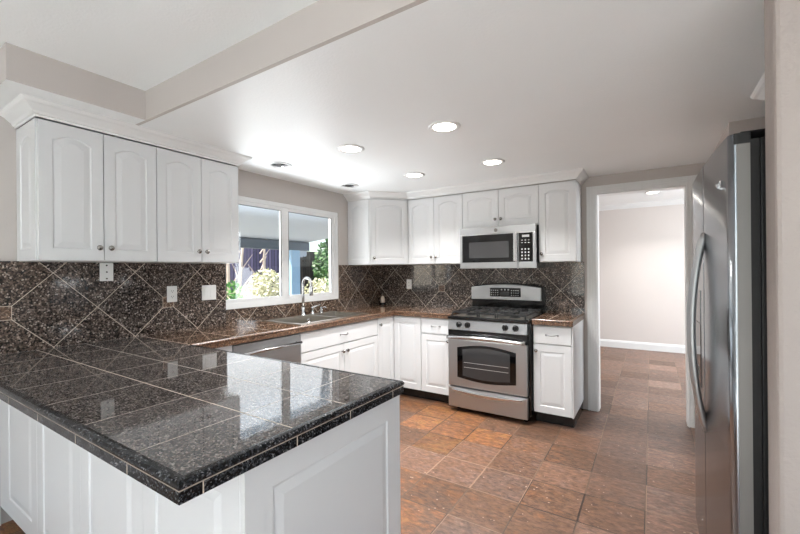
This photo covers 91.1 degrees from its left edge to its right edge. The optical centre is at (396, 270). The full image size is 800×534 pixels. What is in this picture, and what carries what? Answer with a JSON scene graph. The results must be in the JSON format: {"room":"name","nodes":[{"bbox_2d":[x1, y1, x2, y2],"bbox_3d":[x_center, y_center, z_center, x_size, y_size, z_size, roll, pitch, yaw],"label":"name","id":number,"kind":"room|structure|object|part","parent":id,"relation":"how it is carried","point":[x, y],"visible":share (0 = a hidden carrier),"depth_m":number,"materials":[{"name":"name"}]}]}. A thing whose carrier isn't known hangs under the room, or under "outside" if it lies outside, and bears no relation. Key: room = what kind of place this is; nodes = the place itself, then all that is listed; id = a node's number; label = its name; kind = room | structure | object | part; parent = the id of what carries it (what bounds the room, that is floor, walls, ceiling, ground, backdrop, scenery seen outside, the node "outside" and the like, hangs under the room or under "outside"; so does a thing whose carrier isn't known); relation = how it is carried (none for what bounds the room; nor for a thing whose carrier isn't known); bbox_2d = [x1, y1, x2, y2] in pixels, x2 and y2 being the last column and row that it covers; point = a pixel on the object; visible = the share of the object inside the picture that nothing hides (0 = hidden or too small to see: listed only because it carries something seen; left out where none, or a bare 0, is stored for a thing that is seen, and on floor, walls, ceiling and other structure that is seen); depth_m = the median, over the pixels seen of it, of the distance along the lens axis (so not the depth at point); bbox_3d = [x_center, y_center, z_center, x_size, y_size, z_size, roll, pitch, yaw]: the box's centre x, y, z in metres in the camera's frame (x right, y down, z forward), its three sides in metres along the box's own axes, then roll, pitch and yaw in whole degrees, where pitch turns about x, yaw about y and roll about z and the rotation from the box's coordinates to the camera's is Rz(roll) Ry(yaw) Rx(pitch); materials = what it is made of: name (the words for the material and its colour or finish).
{"room":"kitchen","nodes":[
{"label":"kitchen","id":0,"kind":"room"},
{"bbox_2d":[0,42,145,135],"bbox_3d":[-1.804,-0.959,2.137,0.522,0.215,0.577,-1,0,33],"label":"wall","id":1,"kind":"structure","parent":0,"point":[22,70],"depth_m":1.95,"materials":[{"name":"beige paint"}]},
{"bbox_2d":[0,0,318,90],"bbox_3d":[-0.752,-1.095,-1.222,6.250,0.135,5.100,-1,0,33],"label":"ceiling","id":2,"kind":"structure","parent":0,"point":[140,44],"depth_m":1.67,"materials":[{"name":"white paint"}]},
{"bbox_2d":[0,116,364,523],"bbox_3d":[-2.480,0.151,1.698,0.150,2.425,8.100,-1,0,33],"label":"wall","id":3,"kind":"structure","parent":0,"point":[252,185],"depth_m":3.43,"materials":[{"name":"beige paint"}]},
{"bbox_2d":[16,118,156,262],"bbox_3d":[-1.785,-0.413,2.307,0.358,0.728,0.575,-1,0,33],"label":"upper cabinet","id":4,"kind":"object","parent":3,"relation":"attached to","point":[83,195],"visible":1,"depth_m":2.16,"materials":[{"name":"white wood"}]},
{"bbox_3d":[-1.962,-0.411,2.082,0.301,0.722,0.006,-1,0,33],"label":"panel","id":5,"kind":"part","parent":4,"relation":"part of","materials":[{"name":"white paint"}]},
{"bbox_3d":[-1.746,-0.413,2.115,0.020,0.716,0.280,-1,0,33],"label":"door","id":6,"kind":"part","parent":4,"relation":"part of","materials":[{"name":"white paint"}]},
{"bbox_2d":[0,93,251,166],"bbox_3d":[-1.613,-0.817,2.543,0.397,0.072,1.305,-1,0,33],"label":"trim","id":7,"kind":"structure","parent":4,"relation":"on","point":[23,108],"depth_m":2.21,"materials":[{"name":"white paint"}]},
{"bbox_3d":[-1.591,-0.414,2.354,0.020,0.716,0.280,-1,0,33],"label":"door","id":8,"kind":"part","parent":4,"relation":"part of","materials":[{"name":"white paint"}]},
{"bbox_2d":[100,263,112,280],"bbox_3d":[-1.847,0.012,2.505,0.008,0.115,0.075,-1,0,33],"label":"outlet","id":9,"kind":"object","parent":3,"relation":"attached to","point":[106,269],"visible":1,"depth_m":2.50,"materials":[{"name":"white plastic"}]},
{"bbox_2d":[0,261,225,354],"bbox_3d":[-1.809,0.199,2.580,0.012,0.500,1.510,-1,0,33],"label":"tile backsplash","id":10,"kind":"structure","parent":3,"relation":"attached to","point":[44,305],"depth_m":2.47,"materials":[{"name":"grey tile"}]},
{"bbox_2d":[167,286,176,301],"bbox_3d":[-1.624,0.173,2.846,0.008,0.116,0.072,-1,0,33],"label":"power outlet","id":11,"kind":"object","parent":3,"relation":"attached to","point":[171,290],"visible":1,"depth_m":2.84,"materials":[{"name":"white plastic"}]},
{"bbox_2d":[144,147,238,263],"bbox_3d":[-1.469,-0.415,2.793,0.358,0.728,0.584,-1,0,33],"label":"upper cabinet","id":12,"kind":"object","parent":3,"relation":"attached to","point":[197,218],"visible":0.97,"depth_m":2.68,"materials":[{"name":"white wood"}]},
{"bbox_3d":[-1.434,-0.415,2.596,0.020,0.716,0.288,-1,0,33],"label":"door","id":13,"kind":"part","parent":12,"relation":"part of","materials":[{"name":"white paint"}]},
{"bbox_3d":[-1.274,-0.417,2.841,0.020,0.716,0.287,-1,0,33],"label":"door","id":14,"kind":"part","parent":12,"relation":"part of","materials":[{"name":"white paint"}]},
{"bbox_2d":[202,285,215,299],"bbox_3d":[-1.469,0.176,3.084,0.010,0.116,0.118,-1,0,33],"label":"light switch","id":15,"kind":"object","parent":3,"relation":"attached to","point":[208,291],"visible":1,"depth_m":3.08,"materials":[{"name":"white plastic"}]},
{"bbox_2d":[225,195,337,309],"bbox_3d":[-1.060,-0.157,3.805,0.089,0.960,1.426,-1,0,33],"label":"window","id":16,"kind":"structure","parent":3,"relation":"in","point":[284,209],"depth_m":3.77,"materials":[{"name":"white plastic"}]},
{"bbox_3d":[-1.257,-0.160,3.485,0.027,0.868,0.673,-1,0,33],"label":"sash","id":17,"kind":"part","parent":16,"relation":"part of","materials":[{"name":"white plastic"}]},
{"bbox_3d":[-0.885,-0.163,4.056,0.027,0.868,0.699,-1,0,33],"label":"sash","id":18,"kind":"part","parent":16,"relation":"part of","materials":[{"name":"white plastic"}]},
{"bbox_2d":[238,205,327,242],"bbox_3d":[-3.407,-0.857,3.727,3.600,0.500,10.300,-1,0,33],"label":"roof","id":19,"kind":"object","parent":3,"relation":"attached to","point":[254,222],"visible":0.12,"depth_m":6.75,"materials":[{"name":"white paint"}]},
{"bbox_2d":[239,238,309,250],"bbox_3d":[-4.820,-0.506,4.630,0.140,0.185,10.270,-1,0,33],"label":"beam","id":20,"kind":"structure","parent":19,"relation":"attached to","point":[243,242],"depth_m":7.92,"materials":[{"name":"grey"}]},
{"bbox_2d":[300,251,306,256],"bbox_3d":[-2.117,-0.353,8.825,0.015,0.163,0.270,-1,0,33],"label":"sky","id":21,"kind":"structure","parent":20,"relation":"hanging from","point":[302,253],"depth_m":8.85,"materials":[{"name":"blue paint"}]},
{"bbox_2d":[226,265,379,324],"bbox_3d":[-0.804,0.192,4.126,0.012,0.498,2.178,-1,0,33],"label":"tile backsplash","id":22,"kind":"structure","parent":3,"relation":"in","point":[359,285],"depth_m":4.42,"materials":[{"name":"brown tile"}]},
{"bbox_2d":[348,199,411,264],"bbox_3d":[-0.126,-0.426,4.608,0.630,0.728,0.648,-1,0,33],"label":"upper cabinet","id":23,"kind":"object","parent":3,"relation":"attached to","point":[377,228],"visible":0.96,"depth_m":4.39,"materials":[{"name":"white wood"}]},
{"bbox_3d":[-0.429,-0.424,4.434,0.295,0.722,0.006,-1,0,33],"label":"panel","id":24,"kind":"part","parent":23,"relation":"part of","materials":[{"name":"white paint"}]},
{"bbox_3d":[-0.077,-0.427,4.384,0.415,0.720,0.018,0,0,-13],"label":"door","id":25,"kind":"part","parent":23,"relation":"part of","materials":[{"name":"white paint"}]},
{"bbox_2d":[343,168,588,201],"bbox_3d":[0.606,-0.835,4.073,2.520,0.072,0.403,-1,0,25],"label":"trim","id":26,"kind":"structure","parent":23,"relation":"on","point":[580,175],"depth_m":3.95,"materials":[{"name":"white paint"}]},
{"bbox_2d":[111,0,427,136],"bbox_3d":[0.655,-1.007,0.894,6.000,0.265,0.020,-1,0,33],"label":"wall header","id":27,"kind":"structure","parent":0,"point":[321,23],"depth_m":1.65,"materials":[{"name":"beige paint"}]},
{"bbox_2d":[0,346,698,533],"bbox_3d":[1.096,1.392,1.556,6.220,0.120,11.750,-1,0,33],"label":"floor","id":28,"kind":"structure","parent":0,"point":[627,466],"depth_m":2.71,"materials":[{"name":"tile"}]},
{"bbox_2d":[0,345,400,533],"bbox_3d":[-0.977,0.920,1.940,2.088,0.861,0.978,-1,0,33],"label":"base cabinet","id":29,"kind":"object","parent":28,"relation":"on","point":[345,479],"visible":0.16,"depth_m":1.35,"materials":[{"name":"white wood"}]},
{"bbox_3d":[-1.835,0.877,1.926,0.503,0.756,0.020,-1,0,33],"label":"panel","id":30,"kind":"part","parent":29,"relation":"part of","materials":[{"name":"white paint"}]},
{"bbox_3d":[-1.416,0.874,1.654,0.493,0.756,0.020,-1,0,33],"label":"panel","id":31,"kind":"part","parent":29,"relation":"part of","materials":[{"name":"white paint"}]},
{"bbox_3d":[-1.001,0.870,1.384,0.493,0.756,0.020,-1,0,33],"label":"panel","id":32,"kind":"part","parent":29,"relation":"part of","materials":[{"name":"white paint"}]},
{"bbox_3d":[-0.586,0.866,1.114,0.493,0.756,0.020,-1,0,33],"label":"panel","id":33,"kind":"part","parent":29,"relation":"part of","materials":[{"name":"white paint"}]},
{"bbox_2d":[0,304,470,504],"bbox_3d":[-0.328,0.459,2.920,2.119,0.050,3.682,-1,0,33],"label":"countertop","id":34,"kind":"structure","parent":29,"relation":"on","point":[182,416],"depth_m":1.36,"materials":[{"name":"grey stone"}]},
{"bbox_3d":[-1.094,0.465,1.742,2.119,0.050,0.873,-1,0,33],"label":"edge trim","id":35,"kind":"part","parent":34,"relation":"part of","materials":[{"name":"stone"}]},
{"bbox_2d":[300,277,312,315],"bbox_3d":[-0.852,0.248,3.741,0.156,0.373,0.055,-1,0,33],"label":"faucet","id":36,"kind":"object","parent":34,"relation":"on","point":[305,278],"visible":1,"depth_m":3.75,"materials":[{"name":"silver metal"}]},
{"bbox_2d":[263,311,368,324],"bbox_3d":[-0.717,0.523,3.652,0.480,0.180,0.905,-1,0,33],"label":"sink","id":37,"kind":"object","parent":34,"relation":"in","point":[332,315],"visible":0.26,"depth_m":3.71,"materials":[{"name":"metal"}]},
{"bbox_3d":[-0.804,0.527,3.494,0.383,0.174,0.473,-1,0,33],"label":"bowl","id":38,"kind":"part","parent":37,"relation":"part of","materials":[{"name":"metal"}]},
{"bbox_2d":[311,304,320,313],"bbox_3d":[-0.801,0.387,3.898,0.043,0.095,0.112,-1,0,44],"label":"lever","id":39,"kind":"object","parent":37,"relation":"on","point":[313,307],"visible":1,"depth_m":3.86,"materials":[{"name":"silver metal"}]},
{"bbox_3d":[-0.570,0.525,3.855,0.383,0.174,0.333,-1,0,33],"label":"bowl","id":40,"kind":"part","parent":37,"relation":"part of","materials":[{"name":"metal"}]},
{"bbox_3d":[-0.348,0.459,3.095,0.670,0.050,2.211,-1,0,33],"label":"edge trim","id":41,"kind":"part","parent":34,"relation":"part of","materials":[{"name":"brown stone"}]},
{"bbox_2d":[380,296,385,304],"bbox_3d":[-0.170,0.379,4.926,0.072,0.112,0.072,-1,0,33],"label":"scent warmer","id":42,"kind":"object","parent":34,"relation":"on","point":[382,301],"visible":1,"depth_m":4.90,"materials":[{"name":"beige ceramic"}]},
{"bbox_3d":[-0.184,0.863,1.262,0.020,0.758,0.705,-1,0,33],"label":"panel","id":43,"kind":"part","parent":29,"relation":"part of","materials":[{"name":"white paint"}]},
{"bbox_2d":[232,333,302,362],"bbox_3d":[-1.143,0.925,2.990,0.661,0.855,0.592,-1,0,33],"label":"dishwasher","id":44,"kind":"object","parent":28,"relation":"on","point":[287,347],"visible":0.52,"depth_m":2.88,"materials":[{"name":"grey metal"}]},
{"bbox_3d":[-0.890,0.561,2.823,0.049,0.022,0.536,-1,0,33],"label":"handle","id":45,"kind":"part","parent":44,"relation":"part of","materials":[{"name":"silver metal"}]},
{"bbox_2d":[299,319,377,376],"bbox_3d":[-0.706,0.919,3.683,0.638,0.861,1.034,-1,0,33],"label":"base cabinet","id":46,"kind":"object","parent":28,"relation":"on","point":[353,347],"visible":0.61,"depth_m":3.53,"materials":[{"name":"white wood"}]},
{"bbox_3d":[-0.615,0.951,3.315,0.020,0.580,0.513,-1,0,33],"label":"door","id":47,"kind":"part","parent":46,"relation":"part of","materials":[{"name":"white paint"}]},
{"bbox_3d":[-0.477,0.573,3.532,0.020,0.156,1.030,-1,0,33],"label":"drawer","id":48,"kind":"part","parent":46,"relation":"part of","materials":[{"name":"white paint"}]},
{"bbox_3d":[-0.333,0.949,3.749,0.020,0.580,0.513,-1,0,33],"label":"door","id":49,"kind":"part","parent":46,"relation":"part of","materials":[{"name":"white paint"}]},
{"bbox_2d":[377,315,425,398],"bbox_3d":[-0.052,0.913,4.413,0.938,0.861,0.898,-1,0,33],"label":"base cabinet","id":50,"kind":"object","parent":28,"relation":"on","point":[399,337],"visible":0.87,"depth_m":4.11,"materials":[{"name":"white wood"}]},
{"bbox_3d":[-0.112,0.864,4.091,0.020,0.750,0.288,-1,0,33],"label":"door","id":51,"kind":"part","parent":50,"relation":"part of","materials":[{"name":"white paint"}]},
{"bbox_3d":[0.122,0.862,4.125,0.324,0.745,0.020,-1,0,33],"label":"door","id":52,"kind":"part","parent":50,"relation":"part of","materials":[{"name":"white paint"}]},
{"bbox_2d":[421,317,449,402],"bbox_3d":[0.554,0.908,4.173,0.336,0.861,0.638,-1,0,33],"label":"base cabinet","id":53,"kind":"object","parent":28,"relation":"on","point":[434,342],"visible":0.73,"depth_m":3.95,"materials":[{"name":"white wood"}]},
{"bbox_3d":[0.401,0.562,3.942,0.332,0.150,0.020,-1,0,33],"label":"drawer","id":54,"kind":"part","parent":53,"relation":"part of","materials":[{"name":"white paint"}]},
{"bbox_2d":[446,283,545,421],"bbox_3d":[0.978,0.735,3.801,0.762,1.200,0.758,-1,0,33],"label":"gas range","id":55,"kind":"object","parent":28,"relation":"on","point":[491,351],"visible":0.98,"depth_m":3.58,"materials":[{"name":"silver metal"}]},
{"bbox_3d":[0.784,0.623,3.526,0.732,0.049,0.086,-1,0,33],"label":"handle","id":56,"kind":"part","parent":55,"relation":"part of","materials":[{"name":"silver metal"}]},
{"bbox_3d":[0.811,1.139,3.543,0.658,0.043,0.028,-1,0,33],"label":"handle","id":57,"kind":"part","parent":55,"relation":"part of","materials":[{"name":"silver metal"}]},
{"bbox_3d":[0.822,0.869,3.580,0.740,0.443,0.049,-1,0,33],"label":"oven door","id":58,"kind":"part","parent":55,"relation":"part of","materials":[{"name":"silver metal"}]},
{"bbox_3d":[0.820,0.512,3.580,0.742,0.097,0.060,-1,0,33],"label":"control panel","id":59,"kind":"part","parent":55,"relation":"part of","materials":[{"name":"silver metal"}]},
{"bbox_3d":[0.825,1.197,3.580,0.740,0.187,0.049,-1,0,33],"label":"drawer","id":60,"kind":"part","parent":55,"relation":"part of","materials":[{"name":"silver metal"}]},
{"bbox_2d":[448,306,542,323],"bbox_3d":[0.983,0.421,3.817,0.758,0.079,0.645,-1,0,33],"label":"cooktop","id":61,"kind":"object","parent":55,"relation":"in","point":[478,314],"depth_m":3.67,"materials":[{"name":"black metal"}]},
{"bbox_3d":[0.948,0.507,3.443,0.054,0.053,0.044,-1,0,33],"label":"control knob","id":62,"kind":"part","parent":55,"relation":"part of","materials":[{"name":"black plastic"}]},
{"bbox_3d":[1.025,0.506,3.393,0.054,0.053,0.044,-1,0,33],"label":"control knob","id":63,"kind":"part","parent":55,"relation":"part of","materials":[{"name":"black plastic"}]},
{"bbox_2d":[533,319,583,427],"bbox_3d":[1.485,0.899,3.568,0.322,0.861,0.638,-1,0,33],"label":"base cabinet","id":64,"kind":"object","parent":28,"relation":"on","point":[558,350],"visible":0.94,"depth_m":3.34,"materials":[{"name":"white wood"}]},
{"bbox_3d":[1.326,0.554,3.340,0.305,0.150,0.020,-1,0,33],"label":"drawer","id":65,"kind":"part","parent":64,"relation":"part of","materials":[{"name":"white paint"}]},
{"bbox_3d":[1.329,0.931,3.340,0.305,0.586,0.020,-1,0,33],"label":"door","id":66,"kind":"part","parent":64,"relation":"part of","materials":[{"name":"white paint"}]},
{"bbox_2d":[532,312,583,326],"bbox_3d":[1.481,0.444,3.567,0.329,0.050,0.625,-1,0,33],"label":"countertop","id":67,"kind":"structure","parent":64,"relation":"on","point":[549,318],"depth_m":3.38,"materials":[{"name":"brown stone"}]},
{"bbox_3d":[1.623,0.848,3.498,0.012,0.761,0.605,-1,0,33],"label":"panel","id":68,"kind":"part","parent":64,"relation":"part of","materials":[{"name":"white paint"}]},
{"bbox_2d":[686,128,768,533],"bbox_3d":[1.631,0.439,1.470,0.868,1.778,0.904,-1,0,31],"label":"refrigerator","id":69,"kind":"object","parent":28,"relation":"on","point":[726,324],"visible":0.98,"depth_m":1.28,"materials":[{"name":"silver metal"}]},
{"bbox_3d":[1.307,0.261,1.705,0.027,0.838,0.079,0,0,-35],"label":"handle","id":70,"kind":"part","parent":69,"relation":"part of","materials":[{"name":"silver metal"}]},
{"bbox_3d":[1.281,0.261,1.662,0.079,0.838,0.027,-1,0,7],"label":"handle","id":71,"kind":"part","parent":69,"relation":"part of","materials":[{"name":"silver metal"}]},
{"bbox_3d":[1.427,0.165,1.857,0.012,0.150,0.220,-1,0,31],"label":"dispenser panel","id":72,"kind":"part","parent":69,"relation":"part of","materials":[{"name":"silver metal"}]},
{"bbox_3d":[1.455,0.411,1.847,0.062,1.707,0.440,-1,0,31],"label":"freezer door","id":73,"kind":"part","parent":69,"relation":"part of","materials":[{"name":"silver metal"}]},
{"bbox_3d":[1.222,0.413,1.459,0.062,1.707,0.454,-1,0,31],"label":"fridge door","id":74,"kind":"part","parent":69,"relation":"part of","materials":[{"name":"silver metal"}]},
{"bbox_2d":[114,0,764,199],"bbox_3d":[0.714,-1.024,2.728,4.400,0.300,3.120,-1,0,33],"label":"ceiling","id":75,"kind":"structure","parent":0,"point":[600,87],"depth_m":1.97,"materials":[{"name":"white paint"}]},
{"bbox_2d":[267,162,291,168],"bbox_3d":[-0.950,-0.850,3.203,0.196,0.018,0.196,-1,0,33],"label":"recessed light","id":76,"kind":"object","parent":75,"relation":"in","point":[280,165],"visible":1,"depth_m":3.19,"materials":[{"name":"white paint"}]},
{"bbox_2d":[339,183,358,187],"bbox_3d":[-0.480,-0.853,3.998,0.196,0.018,0.196,-1,0,33],"label":"recessed light","id":77,"kind":"object","parent":75,"relation":"in","point":[346,185],"visible":1,"depth_m":3.98,"materials":[{"name":"white paint"}]},
{"bbox_2d":[337,144,363,152],"bbox_3d":[-0.324,-0.857,2.790,0.196,0.014,0.196,-1,0,33],"label":"recessed light","id":78,"kind":"object","parent":75,"relation":"in","point":[346,148],"visible":1,"depth_m":2.77,"materials":[{"name":"white paint"}]},
{"bbox_2d":[404,172,424,177],"bbox_3d":[0.165,-0.861,3.579,0.196,0.014,0.196,-1,0,33],"label":"recessed light","id":79,"kind":"object","parent":75,"relation":"in","point":[412,174],"visible":1,"depth_m":3.55,"materials":[{"name":"white paint"}]},
{"bbox_2d":[428,120,460,132],"bbox_3d":[0.291,-0.863,2.378,0.196,0.014,0.196,-1,0,33],"label":"recessed light","id":80,"kind":"object","parent":75,"relation":"in","point":[445,126],"visible":1,"depth_m":2.36,"materials":[{"name":"white paint"}]},
{"bbox_2d":[480,159,504,165],"bbox_3d":[0.777,-0.867,3.171,0.196,0.014,0.196,-1,0,33],"label":"recessed light","id":81,"kind":"object","parent":75,"relation":"in","point":[489,162],"visible":1,"depth_m":3.15,"materials":[{"name":"white paint"}]},
{"bbox_2d":[411,163,704,409],"bbox_3d":[1.542,0.075,3.985,4.400,2.510,0.120,-1,0,33],"label":"wall","id":82,"kind":"structure","parent":0,"point":[692,169],"depth_m":3.69,"materials":[{"name":"beige paint"}]},
{"bbox_2d":[407,279,411,288],"bbox_3d":[0.157,0.170,4.795,0.072,0.116,0.008,-1,0,33],"label":"power outlet","id":83,"kind":"object","parent":82,"relation":"attached to","point":[409,281],"visible":1,"depth_m":4.79,"materials":[{"name":"white plastic"}]},
{"bbox_2d":[408,194,462,264],"bbox_3d":[0.488,-0.432,4.381,0.665,0.728,0.358,-1,0,33],"label":"upper cabinet","id":84,"kind":"object","parent":82,"relation":"attached to","point":[435,224],"visible":0.93,"depth_m":4.25,"materials":[{"name":"white wood"}]},
{"bbox_3d":[0.274,-0.429,4.357,0.328,0.716,0.020,-1,0,33],"label":"door","id":85,"kind":"part","parent":84,"relation":"part of","materials":[{"name":"white paint"}]},
{"bbox_3d":[0.554,-0.432,4.175,0.328,0.716,0.020,-1,0,33],"label":"door","id":86,"kind":"part","parent":84,"relation":"part of","materials":[{"name":"white paint"}]},
{"bbox_2d":[380,262,584,313],"bbox_3d":[0.792,0.333,4.395,2.392,0.807,0.012,-1,0,33],"label":"tile backsplash","id":87,"kind":"structure","parent":82,"relation":"attached to","point":[433,285],"depth_m":4.40,"materials":[{"name":"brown tile"}]},
{"bbox_2d":[462,184,538,228],"bbox_3d":[1.085,-0.615,3.992,0.761,0.373,0.358,-1,0,33],"label":"upper cabinet","id":88,"kind":"object","parent":82,"relation":"attached to","point":[515,205],"visible":0.93,"depth_m":3.85,"materials":[{"name":"white wood"}]},
{"bbox_3d":[0.851,-0.612,3.981,0.376,0.361,0.020,-1,0,33],"label":"door","id":89,"kind":"part","parent":88,"relation":"part of","materials":[{"name":"white paint"}]},
{"bbox_3d":[1.171,-0.615,3.773,0.376,0.361,0.020,-1,0,33],"label":"door","id":90,"kind":"part","parent":88,"relation":"part of","materials":[{"name":"white paint"}]},
{"bbox_2d":[460,224,545,268],"bbox_3d":[1.064,-0.221,3.950,0.748,0.405,0.427,-1,0,33],"label":"microwave oven","id":91,"kind":"object","parent":82,"relation":"attached to","point":[512,246],"visible":0.97,"depth_m":3.77,"materials":[{"name":"silver metal"}]},
{"bbox_3d":[0.892,-0.212,3.840,0.531,0.270,0.004,-1,0,33],"label":"door glass","id":92,"kind":"part","parent":91,"relation":"part of","materials":[{"name":"black glass"}]},
{"bbox_3d":[0.904,-0.184,3.853,0.585,0.334,0.034,-1,0,33],"label":"door","id":93,"kind":"part","parent":91,"relation":"part of","materials":[{"name":"silver metal"}]},
{"bbox_3d":[1.118,-0.215,3.678,0.035,0.267,0.029,-1,0,33],"label":"handle","id":94,"kind":"part","parent":91,"relation":"part of","materials":[{"name":"silver metal"}]},
{"bbox_3d":[1.218,-0.187,3.649,0.161,0.334,0.034,-1,0,33],"label":"control panel","id":95,"kind":"part","parent":91,"relation":"part of","materials":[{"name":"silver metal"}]},
{"bbox_2d":[538,180,581,261],"bbox_3d":[1.541,-0.442,3.696,0.320,0.728,0.358,-1,0,33],"label":"upper cabinet","id":96,"kind":"object","parent":82,"relation":"attached to","point":[560,230],"visible":1,"depth_m":3.57,"materials":[{"name":"white wood"}]},
{"bbox_2d":[586,175,696,427],"bbox_3d":[2.204,0.267,3.550,0.848,2.114,0.148,-1,0,33],"label":"door frame","id":97,"kind":"structure","parent":82,"relation":"in","point":[593,193],"depth_m":3.68,"materials":[{"name":"white paint"}]},
{"bbox_2d":[599,189,683,205],"bbox_3d":[3.573,-1.195,4.834,5.600,0.185,3.530,-1,0,33],"label":"ceiling","id":98,"kind":"structure","parent":0,"point":[676,193],"depth_m":5.98,"materials":[{"name":"white paint"}]},
{"bbox_2d":[645,191,660,193],"bbox_3d":[3.627,-1.096,5.558,0.196,0.014,0.196,-1,0,33],"label":"recessed light","id":99,"kind":"object","parent":98,"relation":"in","point":[653,192],"visible":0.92,"depth_m":5.54,"materials":[{"name":"white paint"}]},
{"bbox_2d":[599,204,684,344],"bbox_3d":[3.562,-0.038,4.847,5.650,2.700,3.530,-1,0,33],"label":"wall","id":100,"kind":"structure","parent":0,"point":[642,250],"depth_m":6.45,"materials":[{"name":"beige paint"}]},
{"bbox_2d":[599,199,683,210],"bbox_3d":[4.436,-1.072,6.159,5.400,0.075,0.070,-1,0,33],"label":"trim","id":101,"kind":"structure","parent":100,"relation":"attached to","point":[675,201],"depth_m":6.42,"materials":[{"name":"white paint"}]},
{"bbox_2d":[600,339,684,353],"bbox_3d":[4.471,1.242,6.180,5.400,0.125,0.016,-1,0,33],"label":"baseboard","id":102,"kind":"structure","parent":100,"relation":"attached to","point":[603,342],"depth_m":6.44,"materials":[{"name":"white paint"}]},
{"bbox_2d":[712,116,764,153],"bbox_3d":[2.678,0.214,2.543,0.925,2.210,1.060,-1,0,33],"label":"wall","id":103,"kind":"structure","parent":0,"point":[734,127],"depth_m":2.32,"materials":[{"name":"beige paint"}]},
{"bbox_2d":[764,0,799,533],"bbox_3d":[2.277,0.116,0.412,2.772,2.410,0.130,-1,0,33],"label":"wall","id":104,"kind":"structure","parent":0,"point":[781,17],"depth_m":1.11,"materials":[{"name":"beige paint"}]},
{"label":"outside","id":105,"kind":"structure","parent":0,"visible":0},
{"bbox_3d":[-4.491,1.787,11.424,13.850,0.200,22.000,-1,0,33],"label":"patio","id":106,"kind":"object","parent":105,"visible":0},
{"bbox_2d":[226,263,238,296],"bbox_3d":[-4.395,0.336,10.147,0.179,2.709,0.812,-1,0,38],"label":"trunk","id":107,"kind":"object","parent":106,"relation":"on","point":[227,264],"visible":0.07,"depth_m":10.13,"materials":[{"name":"beige plant"}]},
{"bbox_2d":[226,280,243,299],"bbox_3d":[-2.094,0.893,4.996,0.479,1.543,0.471,-1,0,33],"label":"shrub","id":108,"kind":"object","parent":106,"relation":"on","point":[228,284],"visible":0.06,"depth_m":4.96,"materials":[{"name":"green plant"}]},
{"bbox_2d":[232,248,252,293],"bbox_3d":[-4.461,0.337,11.277,0.221,2.710,0.746,-1,0,38],"label":"trunk","id":109,"kind":"object","parent":106,"relation":"on","point":[241,266],"visible":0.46,"depth_m":11.27,"materials":[{"name":"beige plant"}]},
{"bbox_2d":[227,285,266,298],"bbox_3d":[-3.266,0.997,8.605,1.048,1.366,1.051,-1,0,33],"label":"flowering shrub","id":110,"kind":"object","parent":106,"relation":"on","point":[254,290],"visible":0.09,"depth_m":8.53,"materials":[{"name":"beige plant"}]},
{"bbox_2d":[230,248,278,298],"bbox_3d":[-6.863,0.384,12.482,0.060,2.650,9.200,-1,0,33],"label":"fence","id":111,"kind":"object","parent":106,"relation":"on","point":[272,259],"visible":0.02,"depth_m":14.72,"materials":[{"name":"purple wood"}]},
{"bbox_2d":[248,249,269,283],"bbox_3d":[-4.202,0.336,12.167,0.274,2.711,0.787,-1,0,37],"label":"trunk","id":112,"kind":"object","parent":106,"relation":"on","point":[263,250],"visible":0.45,"depth_m":12.19,"materials":[{"name":"beige plant"}]},
{"bbox_2d":[245,268,279,296],"bbox_3d":[-3.345,0.805,10.130,1.132,1.751,1.185,-1,0,33],"label":"flowering shrub","id":113,"kind":"object","parent":106,"relation":"on","point":[274,275],"visible":0.28,"depth_m":9.99,"materials":[{"name":"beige plant"}]},
{"bbox_2d":[289,250,299,294],"bbox_3d":[-2.240,0.616,8.582,0.160,2.100,0.240,-1,0,33],"label":"patio post","id":114,"kind":"object","parent":106,"relation":"on","point":[294,255],"visible":0.36,"depth_m":8.50,"materials":[{"name":"blue paint"}]},
{"bbox_2d":[300,251,321,293],"bbox_3d":[-2.768,0.425,18.778,0.060,2.500,5.780,-1,0,33],"label":"fence","id":115,"kind":"object","parent":106,"relation":"on","point":[306,269],"visible":0.02,"depth_m":17.05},
{"bbox_2d":[304,278,328,293],"bbox_3d":[-2.073,0.924,10.611,1.027,1.492,1.046,-1,0,33],"label":"flowering shrub","id":116,"kind":"object","parent":106,"relation":"on","point":[319,285],"visible":0.13,"depth_m":10.53,"materials":[{"name":"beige plant"}]},
{"bbox_2d":[311,239,328,285],"bbox_3d":[-2.570,0.082,16.841,2.103,3.191,2.129,-1,0,33],"label":"leafy tree","id":117,"kind":"object","parent":106,"relation":"on","point":[318,262],"visible":0.18,"depth_m":16.38,"materials":[{"name":"green plant"}]},
{"bbox_2d":[320,252,328,290],"bbox_3d":[-1.885,0.512,12.038,0.872,2.309,0.884,-1,0,33],"label":"leafy tree","id":118,"kind":"object","parent":106,"relation":"on","point":[326,271],"visible":0.12,"depth_m":11.91,"materials":[{"name":"green plant"}]},
{"bbox_3d":[1.847,0.258,1.351,0.688,2.135,0.945,-1,0,33],"label":"cabinet","id":119,"kind":"object","parent":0,"visible":0},
{"bbox_2d":[750,72,764,99],"bbox_3d":[1.836,-0.848,1.381,0.732,0.072,1.012,-1,0,33],"label":"trim","id":120,"kind":"structure","parent":119,"relation":"on","point":[759,91],"depth_m":1.89,"materials":[{"name":"white paint"}]}
]}

